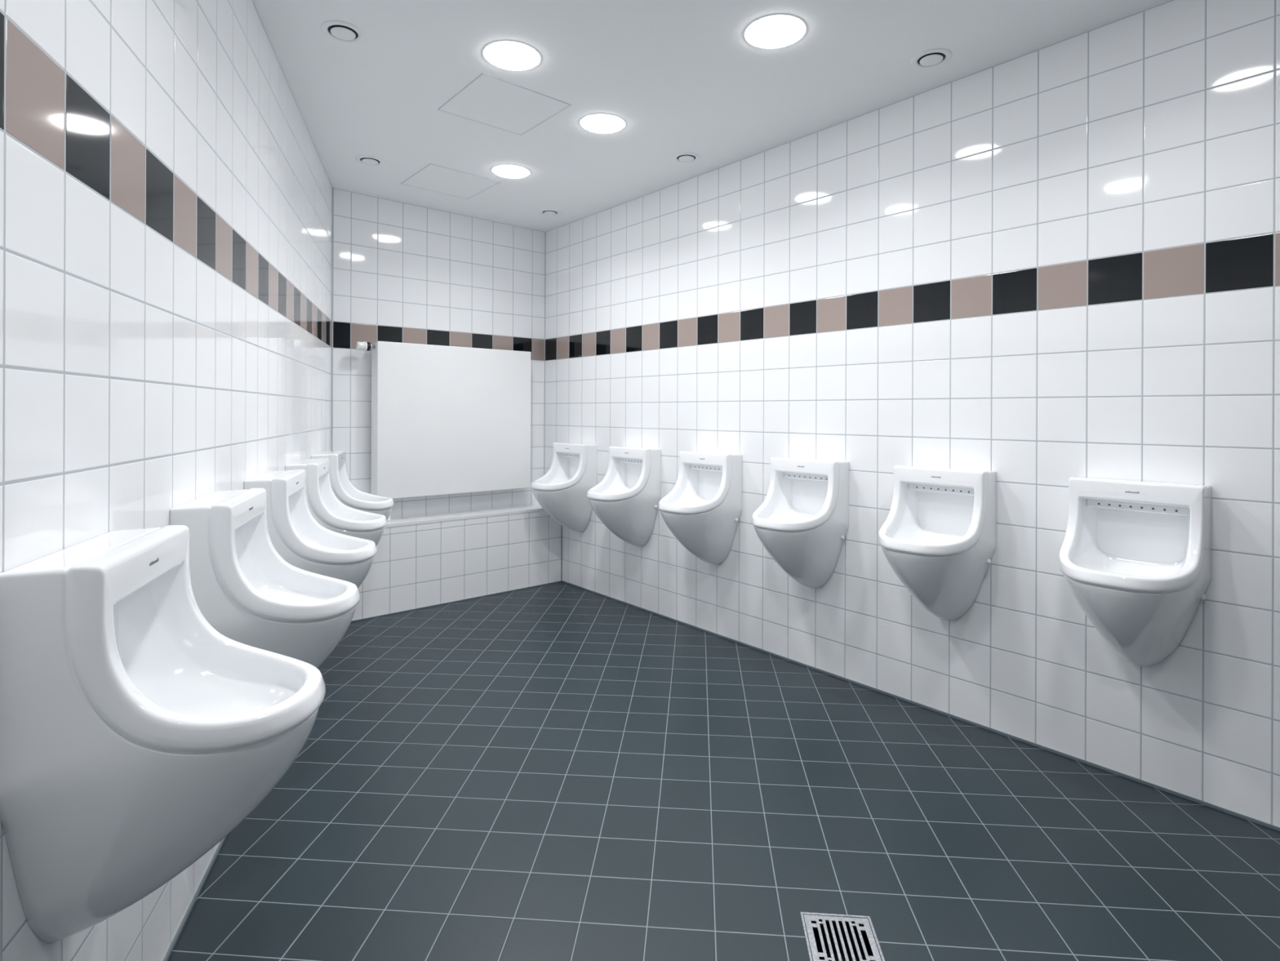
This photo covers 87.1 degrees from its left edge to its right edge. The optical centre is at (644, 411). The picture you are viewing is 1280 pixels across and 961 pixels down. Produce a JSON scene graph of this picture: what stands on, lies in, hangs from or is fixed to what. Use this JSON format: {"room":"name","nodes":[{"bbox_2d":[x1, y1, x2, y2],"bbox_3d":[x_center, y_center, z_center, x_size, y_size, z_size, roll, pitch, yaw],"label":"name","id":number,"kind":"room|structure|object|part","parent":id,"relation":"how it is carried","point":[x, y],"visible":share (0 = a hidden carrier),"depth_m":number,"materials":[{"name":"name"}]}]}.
{"room":"public restroom","nodes":[
{"label":"public restroom","id":0,"kind":"room"},
{"bbox_2d":[0,0,332,960],"bbox_3d":[-1.025,-0.059,1.304,0.120,2.400,5.193,0,0,-18],"label":"wall","id":1,"kind":"structure","parent":0,"point":[166,188],"depth_m":1.29,"materials":[{"name":"white tile"}]},
{"bbox_2d":[0,524,325,942],"bbox_3d":[-0.698,0.490,1.059,0.356,0.580,0.343,0,0,-18],"label":"urinal","id":2,"kind":"object","parent":1,"relation":"attached to","point":[136,735],"depth_m":0.92,"materials":[{"name":"white ceramic"}]},
{"bbox_2d":[113,570,302,715],"bbox_3d":[-0.703,0.390,1.057,0.300,0.250,0.274,0,0,-18],"label":"bowl","id":3,"kind":"object","parent":2,"relation":"on","point":[164,648],"depth_m":1.16,"materials":[{"name":"white ceramic"}]},
{"bbox_2d":[163,835,226,960],"bbox_3d":[-0.933,1.138,1.208,0.006,0.008,4.952,0,0,-18],"label":"baseboard","id":4,"kind":"structure","parent":1,"relation":"attached to","point":[202,882],"depth_m":1.55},
{"bbox_2d":[169,488,359,667],"bbox_3d":[-0.881,0.490,1.630,0.356,0.580,0.343,0,0,-18],"label":"urinal","id":5,"kind":"object","parent":1,"relation":"attached to","point":[241,584],"depth_m":1.51,"materials":[{"name":"white ceramic"}]},
{"bbox_2d":[235,517,343,601],"bbox_3d":[-0.886,0.390,1.628,0.300,0.250,0.274,0,0,-18],"label":"bowl","id":6,"kind":"object","parent":5,"relation":"on","point":[257,559],"depth_m":1.74,"materials":[{"name":"white ceramic"}]},
{"bbox_2d":[244,469,377,588],"bbox_3d":[-1.065,0.489,2.201,0.356,0.580,0.343,0,0,-18],"label":"urinal","id":7,"kind":"object","parent":1,"relation":"attached to","point":[295,535],"depth_m":2.09,"materials":[{"name":"white ceramic"}]},
{"bbox_2d":[288,491,362,550],"bbox_3d":[-1.070,0.389,2.200,0.300,0.250,0.274,0,0,-18],"label":"bowl","id":8,"kind":"object","parent":7,"relation":"on","point":[302,520],"depth_m":2.32,"materials":[{"name":"white ceramic"}]},
{"bbox_2d":[284,457,386,546],"bbox_3d":[-1.249,0.488,2.772,0.356,0.580,0.343,0,0,-18],"label":"urinal","id":9,"kind":"object","parent":1,"relation":"attached to","point":[325,507],"depth_m":2.67,"materials":[{"name":"white ceramic"}]},
{"bbox_2d":[319,475,373,520],"bbox_3d":[-1.253,0.388,2.771,0.300,0.250,0.274,0,0,-18],"label":"bowl","id":10,"kind":"object","parent":9,"relation":"on","point":[331,501],"depth_m":2.89,"materials":[{"name":"white ceramic"}]},
{"bbox_2d":[311,449,394,519],"bbox_3d":[-1.432,0.487,3.344,0.356,0.580,0.343,0,0,-18],"label":"urinal","id":11,"kind":"object","parent":1,"relation":"attached to","point":[343,488],"depth_m":3.25,"materials":[{"name":"white ceramic"}]},
{"bbox_2d":[338,465,379,501],"bbox_3d":[-1.437,0.387,3.342,0.300,0.250,0.274,0,0,-18],"label":"bowl","id":12,"kind":"object","parent":11,"relation":"on","point":[346,484],"depth_m":3.46,"materials":[{"name":"white ceramic"}]},
{"bbox_2d":[331,188,545,518],"bbox_3d":[-1.268,-0.059,4.298,1.406,2.400,0.120,0,0,-41],"label":"wall","id":13,"kind":"structure","parent":0,"point":[403,273],"depth_m":4.15,"materials":[{"name":"white tile"}]},
{"bbox_2d":[331,187,333,450],"bbox_3d":[-1.758,-0.314,3.795,0.006,1.895,0.003,0,0,-41],"label":"trim","id":14,"kind":"structure","parent":13,"relation":"attached to","point":[332,188],"depth_m":3.79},
{"bbox_2d":[355,341,531,520],"bbox_3d":[-1.218,0.116,4.173,1.109,1.036,0.134,0,0,-41],"label":"radiator","id":15,"kind":"object","parent":13,"relation":"attached to","point":[446,420],"visible":0.96,"depth_m":4.10,"materials":[{"name":"white metal"}]},
{"bbox_3d":[-1.603,-0.373,3.813,0.053,0.055,0.055,0,0,-41],"label":"thermostat knob","id":16,"kind":"part","parent":15,"relation":"part of","materials":[{"name":"white plastic"}]},
{"bbox_2d":[351,503,561,620],"bbox_3d":[-1.196,0.888,4.137,1.499,0.505,0.222,0,0,-41],"label":"wall","id":17,"kind":"structure","parent":0,"point":[416,566],"depth_m":4.07,"materials":[{"name":"white tile"}]},
{"bbox_2d":[351,580,561,622],"bbox_3d":[-1.123,1.139,4.052,1.499,0.005,0.004,0,0,-41],"label":"baseboard","id":18,"kind":"structure","parent":17,"relation":"attached to","point":[560,580],"depth_m":4.02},
{"bbox_2d":[385,508,543,527],"bbox_3d":[-1.122,0.642,4.052,1.499,0.016,0.002,0,0,-41],"label":"trim","id":19,"kind":"structure","parent":17,"relation":"attached to","point":[535,509],"depth_m":4.07,"materials":[{"name":"white tile"}]},
{"bbox_2d":[252,0,1172,231],"bbox_3d":[0.503,-1.302,0.605,3.674,0.100,8.014,0,0,-40],"label":"ceiling","id":20,"kind":"structure","parent":0,"point":[682,76],"depth_m":2.50,"materials":[{"name":"paint"}]},
{"bbox_2d":[320,19,365,43],"bbox_3d":[-0.997,-1.254,2.229,0.136,0.008,0.136,0,0,0],"label":"ceiling vent","id":21,"kind":"object","parent":20,"relation":"in","point":[340,31],"visible":1,"depth_m":2.22,"materials":[{"name":"white metal"}]},
{"bbox_2d":[355,155,384,165],"bbox_3d":[-1.373,-1.256,3.372,0.136,0.008,0.136,0,0,0],"label":"ceiling vent","id":22,"kind":"object","parent":20,"relation":"in","point":[364,159],"visible":1,"depth_m":3.36,"materials":[{"name":"white metal"}]},
{"bbox_2d":[400,164,501,199],"bbox_3d":[-1.063,-1.258,3.694,0.401,0.002,0.399,0,0,-41],"label":"ceiling hatch","id":23,"kind":"object","parent":20,"relation":"attached to","point":[434,178],"visible":1,"depth_m":3.68,"materials":[{"name":"paint"}]},
{"bbox_2d":[438,72,571,135],"bbox_3d":[-0.578,-1.256,2.774,0.395,0.002,0.400,0,0,-41],"label":"ceiling hatch","id":24,"kind":"object","parent":20,"relation":"attached to","point":[488,100],"visible":1,"depth_m":2.76,"materials":[{"name":"paint"}]},
{"bbox_2d":[490,164,531,178],"bbox_3d":[-0.696,-1.252,3.519,0.207,0.010,0.207,0,0,0],"label":"recessed light","id":25,"kind":"object","parent":20,"relation":"in","point":[508,171],"visible":1,"depth_m":3.50,"materials":[{"name":"white metal"}]},
{"bbox_2d":[481,40,542,71],"bbox_3d":[-0.466,-1.252,2.377,0.207,0.010,0.207,0,0,0],"label":"recessed light","id":26,"kind":"object","parent":20,"relation":"in","point":[506,55],"visible":1,"depth_m":2.36,"materials":[{"name":"white metal"}]},
{"bbox_2d":[538,208,560,215],"bbox_3d":[-0.592,-1.253,4.233,0.136,0.008,0.136,0,0,0],"label":"ceiling vent","id":27,"kind":"object","parent":20,"relation":"in","point":[544,211],"visible":1,"depth_m":4.22,"materials":[{"name":"white metal"}]},
{"bbox_2d":[578,113,626,133],"bbox_3d":[-0.181,-1.250,2.931,0.207,0.010,0.207,0,0,0],"label":"recessed light","id":28,"kind":"object","parent":20,"relation":"in","point":[601,123],"visible":1,"depth_m":2.91,"materials":[{"name":"white metal"}]},
{"bbox_2d":[672,151,700,163],"bbox_3d":[0.208,-1.249,3.316,0.136,0.008,0.136,0,0,0],"label":"ceiling vent","id":29,"kind":"object","parent":20,"relation":"in","point":[686,157],"visible":1,"depth_m":3.30,"materials":[{"name":"white metal"}]},
{"bbox_2d":[743,13,807,49],"bbox_3d":[0.432,-1.248,2.221,0.207,0.010,0.207,0,0,0],"label":"recessed light","id":30,"kind":"object","parent":20,"relation":"in","point":[775,31],"visible":1,"depth_m":2.20,"materials":[{"name":"white metal"}]},
{"bbox_2d":[911,48,952,68],"bbox_3d":[1.017,-1.246,2.381,0.136,0.008,0.136,0,0,0],"label":"ceiling vent","id":31,"kind":"object","parent":20,"relation":"in","point":[931,58],"visible":1,"depth_m":2.37,"materials":[{"name":"white metal"}]},
{"bbox_2d":[168,581,1279,960],"bbox_3d":[1.268,1.151,1.790,6.429,0.001,6.121,0,0,0],"label":"floor","id":32,"kind":"structure","parent":0,"point":[561,771],"depth_m":1.87,"materials":[{"name":"grey tile"}]},
{"bbox_2d":[800,911,884,960],"bbox_3d":[0.429,1.189,1.458,0.156,0.087,0.156,0,0,5],"label":"floor drain","id":33,"kind":"object","parent":32,"relation":"in","point":[828,936],"visible":0.99,"depth_m":1.50,"materials":[{"name":"metal"}]},
{"bbox_2d":[544,0,1279,826],"bbox_3d":[1.867,-0.047,1.819,0.120,2.400,7.725,0,0,-41],"label":"wall","id":34,"kind":"structure","parent":0,"point":[1040,269],"depth_m":2.40,"materials":[{"name":"white tile"}]},
{"bbox_2d":[543,234,545,475],"bbox_3d":[-0.695,-0.310,4.707,0.004,1.895,0.004,0,0,-41],"label":"trim","id":35,"kind":"structure","parent":34,"relation":"attached to","point":[544,234],"depth_m":4.71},
{"bbox_2d":[561,525,562,580],"bbox_3d":[-0.555,0.898,4.539,0.004,0.491,0.004,0,0,-41],"label":"trim","id":36,"kind":"structure","parent":34,"relation":"attached to","point":[562,526],"depth_m":4.54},
{"bbox_2d":[530,442,597,532],"bbox_3d":[-0.541,0.491,4.254,0.356,0.580,0.343,0,0,-41],"label":"urinal","id":37,"kind":"object","parent":34,"relation":"attached to","point":[562,491],"depth_m":4.21,"materials":[{"name":"white ceramic"}]},
{"bbox_2d":[539,452,579,484],"bbox_3d":[-0.537,0.391,4.257,0.300,0.250,0.274,0,0,-41],"label":"bowl","id":38,"kind":"object","parent":37,"relation":"on","point":[565,466],"depth_m":4.40,"materials":[{"name":"white ceramic"}]},
{"bbox_2d":[586,445,661,546],"bbox_3d":[-0.150,0.493,3.799,0.356,0.580,0.343,0,0,-41],"label":"urinal","id":39,"kind":"object","parent":34,"relation":"attached to","point":[626,500],"depth_m":3.76,"materials":[{"name":"white ceramic"}]},
{"bbox_2d":[595,457,642,493],"bbox_3d":[-0.146,0.393,3.802,0.300,0.250,0.274,0,0,-41],"label":"bowl","id":40,"kind":"object","parent":39,"relation":"on","point":[623,474],"depth_m":3.94,"materials":[{"name":"white ceramic"}]},
{"bbox_2d":[657,450,742,564],"bbox_3d":[0.241,0.494,3.343,0.356,0.580,0.343,0,0,-41],"label":"urinal","id":41,"kind":"object","parent":34,"relation":"attached to","point":[703,509],"depth_m":3.31,"materials":[{"name":"white ceramic"}]},
{"bbox_2d":[666,463,722,505],"bbox_3d":[0.245,0.394,3.347,0.300,0.250,0.274,0,0,-41],"label":"bowl","id":42,"kind":"object","parent":41,"relation":"on","point":[697,484],"depth_m":3.48,"materials":[{"name":"white ceramic"}]},
{"bbox_2d":[751,457,848,587],"bbox_3d":[0.632,0.496,2.888,0.356,0.580,0.343,0,0,-41],"label":"urinal","id":43,"kind":"object","parent":34,"relation":"attached to","point":[802,522],"depth_m":2.86,"materials":[{"name":"white ceramic"}]},
{"bbox_2d":[759,471,827,520],"bbox_3d":[0.636,0.396,2.892,0.300,0.250,0.274,0,0,-41],"label":"bowl","id":44,"kind":"object","parent":43,"relation":"on","point":[792,495],"depth_m":3.02,"materials":[{"name":"white ceramic"}]},
{"bbox_2d":[561,580,1279,831],"bbox_3d":[1.886,1.149,1.694,0.006,0.008,7.503,0,0,-41],"label":"baseboard","id":45,"kind":"structure","parent":34,"relation":"attached to","point":[1274,827],"depth_m":2.42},
{"bbox_2d":[878,465,996,620],"bbox_3d":[1.023,0.497,2.433,0.356,0.580,0.343,0,0,-41],"label":"urinal","id":46,"kind":"object","parent":34,"relation":"attached to","point":[937,535],"depth_m":2.41,"materials":[{"name":"white ceramic"}]},
{"bbox_2d":[887,482,974,543],"bbox_3d":[1.027,0.397,2.437,0.300,0.250,0.274,0,0,-41],"label":"bowl","id":47,"kind":"object","parent":46,"relation":"on","point":[922,513],"depth_m":2.55,"materials":[{"name":"white ceramic"}]},
{"bbox_2d":[1058,476,1211,666],"bbox_3d":[1.414,0.499,1.978,0.356,0.580,0.343,0,0,-41],"label":"urinal","id":48,"kind":"object","parent":34,"relation":"attached to","point":[1135,556],"depth_m":1.98,"materials":[{"name":"white ceramic"}]},
{"bbox_2d":[1071,497,1190,576],"bbox_3d":[1.418,0.399,1.981,0.300,0.250,0.274,0,0,-41],"label":"bowl","id":49,"kind":"object","parent":48,"relation":"on","point":[1126,536],"depth_m":2.08,"materials":[{"name":"white ceramic"}]}
]}

